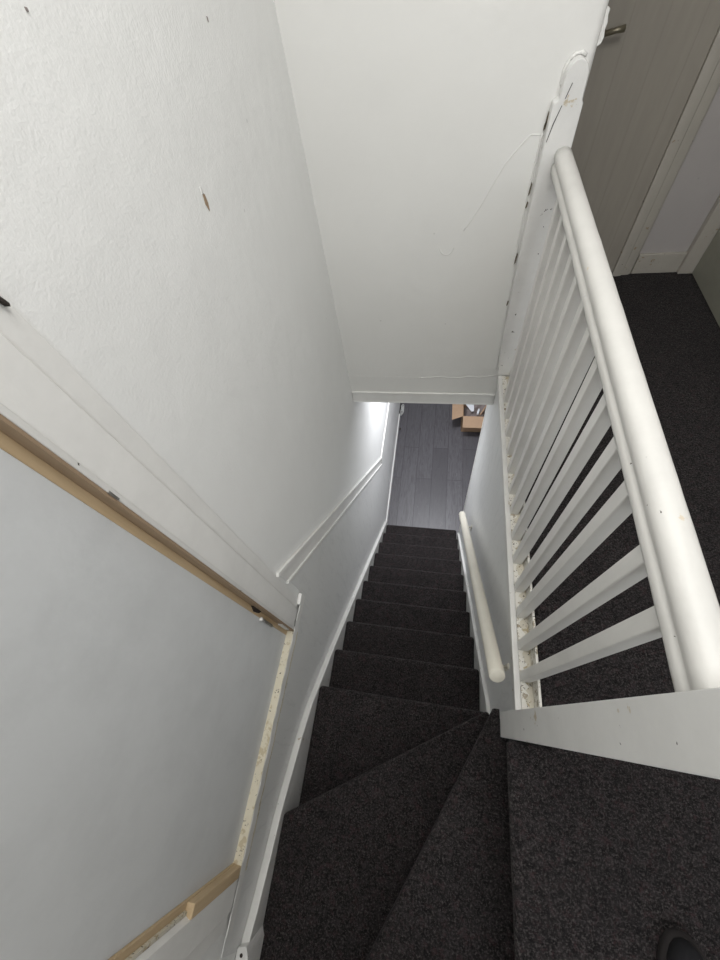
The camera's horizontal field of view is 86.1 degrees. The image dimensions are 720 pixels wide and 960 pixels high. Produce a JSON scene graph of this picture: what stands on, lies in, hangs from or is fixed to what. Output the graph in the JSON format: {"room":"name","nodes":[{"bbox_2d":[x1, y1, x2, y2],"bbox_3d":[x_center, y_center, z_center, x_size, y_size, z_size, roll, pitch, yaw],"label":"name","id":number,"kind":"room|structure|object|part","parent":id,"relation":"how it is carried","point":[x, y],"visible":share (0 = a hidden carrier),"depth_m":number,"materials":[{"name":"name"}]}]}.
{"room":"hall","nodes":[
{"label":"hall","id":0,"kind":"room"},
{"bbox_2d":[0,0,399,959],"bbox_3d":[-0.040,-1.008,2.379,0.136,4.900,5.680,3,59,10],"label":"wall","id":1,"kind":"structure","parent":0,"point":[160,232],"depth_m":0.75,"materials":[{"name":"paint"}]},
{"bbox_2d":[0,294,304,959],"bbox_3d":[-0.424,0.287,0.397,0.048,2.070,0.889,3,59,10],"label":"door","id":2,"kind":"structure","parent":1,"relation":"in","point":[146,650],"depth_m":0.61,"materials":[{"name":"white paint"}]},
{"bbox_3d":[-0.359,0.022,0.558,0.007,0.024,0.004,3,59,10],"label":"strike plate","id":3,"kind":"part","parent":2,"relation":"part of","materials":[{"name":"metal"}]},
{"bbox_3d":[-0.361,-0.045,0.562,0.016,1.995,0.101,3,59,10],"label":"architrave","id":4,"kind":"part","parent":2,"relation":"part of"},
{"bbox_3d":[-0.471,0.601,0.184,0.014,2.010,0.109,3,59,10],"label":"architrave","id":5,"kind":"part","parent":2,"relation":"part of","materials":[{"name":"wood"}]},
{"bbox_3d":[-0.294,0.821,1.242,0.031,0.052,0.645,3,59,10],"label":"sill","id":6,"kind":"part","parent":2,"relation":"part of","materials":[{"name":"beige wood"}]},
{"bbox_2d":[276,457,381,583],"bbox_3d":[-0.029,0.069,2.392,0.011,1.802,1.665,3,59,10],"label":"trim","id":7,"kind":"structure","parent":1,"relation":"attached to","point":[291,567],"depth_m":1.67,"materials":[{"name":"white wood"}]},
{"bbox_2d":[381,403,389,456],"bbox_3d":[0.398,-1.395,4.229,0.008,0.020,2.815,3,59,10],"label":"trim","id":8,"kind":"structure","parent":1,"relation":"attached to","point":[389,403],"depth_m":3.67,"materials":[{"name":"white wood"}]},
{"bbox_2d":[386,414,399,521],"bbox_3d":[0.403,-0.163,4.646,0.012,0.085,1.600,3,59,10],"label":"baseboard","id":9,"kind":"structure","parent":1,"relation":"attached to","point":[399,414],"depth_m":4.58,"materials":[{"name":"white wood"}]},
{"bbox_2d":[388,403,480,535],"bbox_3d":[1.658,0.007,4.453,2.765,0.080,4.800,3,59,10],"label":"floor","id":10,"kind":"structure","parent":0,"point":[434,460],"depth_m":4.61,"materials":[{"name":"grey laminate"}]},
{"bbox_2d":[235,521,514,959],"bbox_3d":[0.321,0.923,2.486,0.763,2.639,2.494,3,59,10],"label":"staircase","id":11,"kind":"structure","parent":10,"relation":"on","point":[389,837],"depth_m":1.33,"materials":[{"name":"grey carpet"}]},
{"bbox_2d":[452,404,483,431],"bbox_3d":[1.476,-0.843,4.776,0.662,0.313,0.661,3,59,10],"label":"cardboard box","id":12,"kind":"object","parent":10,"relation":"on","point":[468,423],"visible":0.36,"depth_m":4.63,"materials":[{"name":"brown cardboard"}]},
{"bbox_2d":[463,405,485,416],"bbox_3d":[1.473,-0.820,4.821,0.370,0.200,0.370,3,59,10],"label":"paper","id":13,"kind":"object","parent":12,"relation":"in","point":[467,412],"visible":0.3,"depth_m":4.80,"materials":[{"name":"paper"}]},
{"bbox_2d":[466,404,473,411],"bbox_3d":[1.355,-0.921,4.760,0.100,0.003,0.200,3,59,10],"label":"paper sheet","id":14,"kind":"object","parent":13,"relation":"on","point":[471,407],"visible":0.65,"depth_m":4.74,"materials":[{"name":"white paper"}]},
{"bbox_2d":[274,0,609,397],"bbox_3d":[0.235,-1.442,1.238,0.871,2.592,0.785,3,59,10],"label":"wall","id":15,"kind":"structure","parent":0,"point":[422,123],"depth_m":1.20,"materials":[{"name":"paint"}]},
{"bbox_2d":[352,391,494,404],"bbox_3d":[0.333,-0.452,2.101,0.761,0.078,0.023,3,59,10],"label":"trim","id":16,"kind":"structure","parent":15,"relation":"attached to","point":[358,396],"depth_m":2.09,"materials":[{"name":"white wood"}]},
{"bbox_2d":[458,375,512,711],"bbox_3d":[0.800,0.685,2.618,0.104,2.508,1.601,3,59,10],"label":"wall","id":17,"kind":"structure","parent":0,"point":[483,507],"depth_m":1.89,"materials":[{"name":"paint"}]},
{"bbox_2d":[459,511,508,682],"bbox_3d":[0.598,0.416,1.982,0.100,1.327,1.223,3,59,10],"label":"wall handrail","id":18,"kind":"object","parent":17,"relation":"attached to","point":[496,669],"visible":0.99,"depth_m":1.44,"materials":[{"name":"white wood"}]},
{"bbox_2d":[506,272,719,959],"bbox_3d":[1.012,0.581,1.231,1.113,0.300,3.800,3,59,10],"label":"floor","id":19,"kind":"structure","parent":0,"point":[608,855],"depth_m":0.99,"materials":[{"name":"grey carpet"}]},
{"bbox_2d":[497,55,719,778],"bbox_3d":[0.519,-0.130,1.097,0.088,1.205,1.512,3,59,10],"label":"banister","id":20,"kind":"object","parent":19,"relation":"on","point":[565,310],"visible":1,"depth_m":0.80,"materials":[{"name":"white wood"}]},
{"bbox_3d":[0.572,0.101,1.507,0.019,0.035,1.397,3,59,10],"label":"rail","id":21,"kind":"part","parent":20,"relation":"part of","materials":[{"name":"white wood"}]},
{"bbox_3d":[0.415,0.481,0.743,0.071,1.185,0.070,3,59,10],"label":"newel post","id":22,"kind":"part","parent":20,"relation":"part of","materials":[{"name":"white wood"}]},
{"bbox_3d":[0.492,-0.351,0.778,0.049,0.059,1.405,3,59,10],"label":"handrail","id":23,"kind":"part","parent":20,"relation":"part of","materials":[{"name":"white wood"}]},
{"bbox_2d":[657,928,705,959],"bbox_3d":[0.663,1.079,0.723,0.120,0.115,0.302,3,59,10],"label":"shoe","id":24,"kind":"object","parent":19,"relation":"on","point":[674,943],"visible":1,"depth_m":0.81,"materials":[{"name":"black fabric"}]},
{"bbox_2d":[640,86,719,253],"bbox_3d":[1.201,-1.675,1.246,1.014,2.600,0.100,3,59,10],"label":"wall","id":25,"kind":"structure","parent":0,"point":[695,189],"depth_m":1.73,"materials":[{"name":"paint"}]},
{"bbox_2d":[571,0,719,275],"bbox_3d":[0.994,-1.628,1.217,0.620,2.050,0.071,3,59,10],"label":"door","id":26,"kind":"structure","parent":25,"relation":"in","point":[653,81],"depth_m":1.51,"materials":[{"name":"grey wood"}]},
{"bbox_3d":[0.879,-1.563,1.339,0.069,0.025,0.050,3,59,10],"label":"handle","id":27,"kind":"part","parent":26,"relation":"part of","materials":[{"name":"gold metal"}]},
{"bbox_3d":[1.254,-1.627,1.178,0.095,2.050,0.034,3,59,10],"label":"architrave","id":28,"kind":"part","parent":26,"relation":"part of","materials":[{"name":"white wood"}]},
{"bbox_2d":[631,252,686,273],"bbox_3d":[1.528,-1.113,1.976,0.212,0.098,0.016,3,59,10],"label":"baseboard","id":29,"kind":"structure","parent":25,"relation":"attached to","point":[665,262],"depth_m":1.97,"materials":[{"name":"white wood"}]},
{"bbox_3d":[1.335,-0.073,0.047,0.125,2.300,3.800,3,59,10],"label":"wall","id":30,"kind":"structure","parent":0,"visible":0},
{"bbox_2d":[677,195,719,326],"bbox_3d":[1.502,-1.250,0.906,0.110,2.050,0.880,3,59,10],"label":"door","id":31,"kind":"structure","parent":30,"relation":"in","point":[702,258],"depth_m":1.83,"materials":[{"name":"white wood"}]}
]}

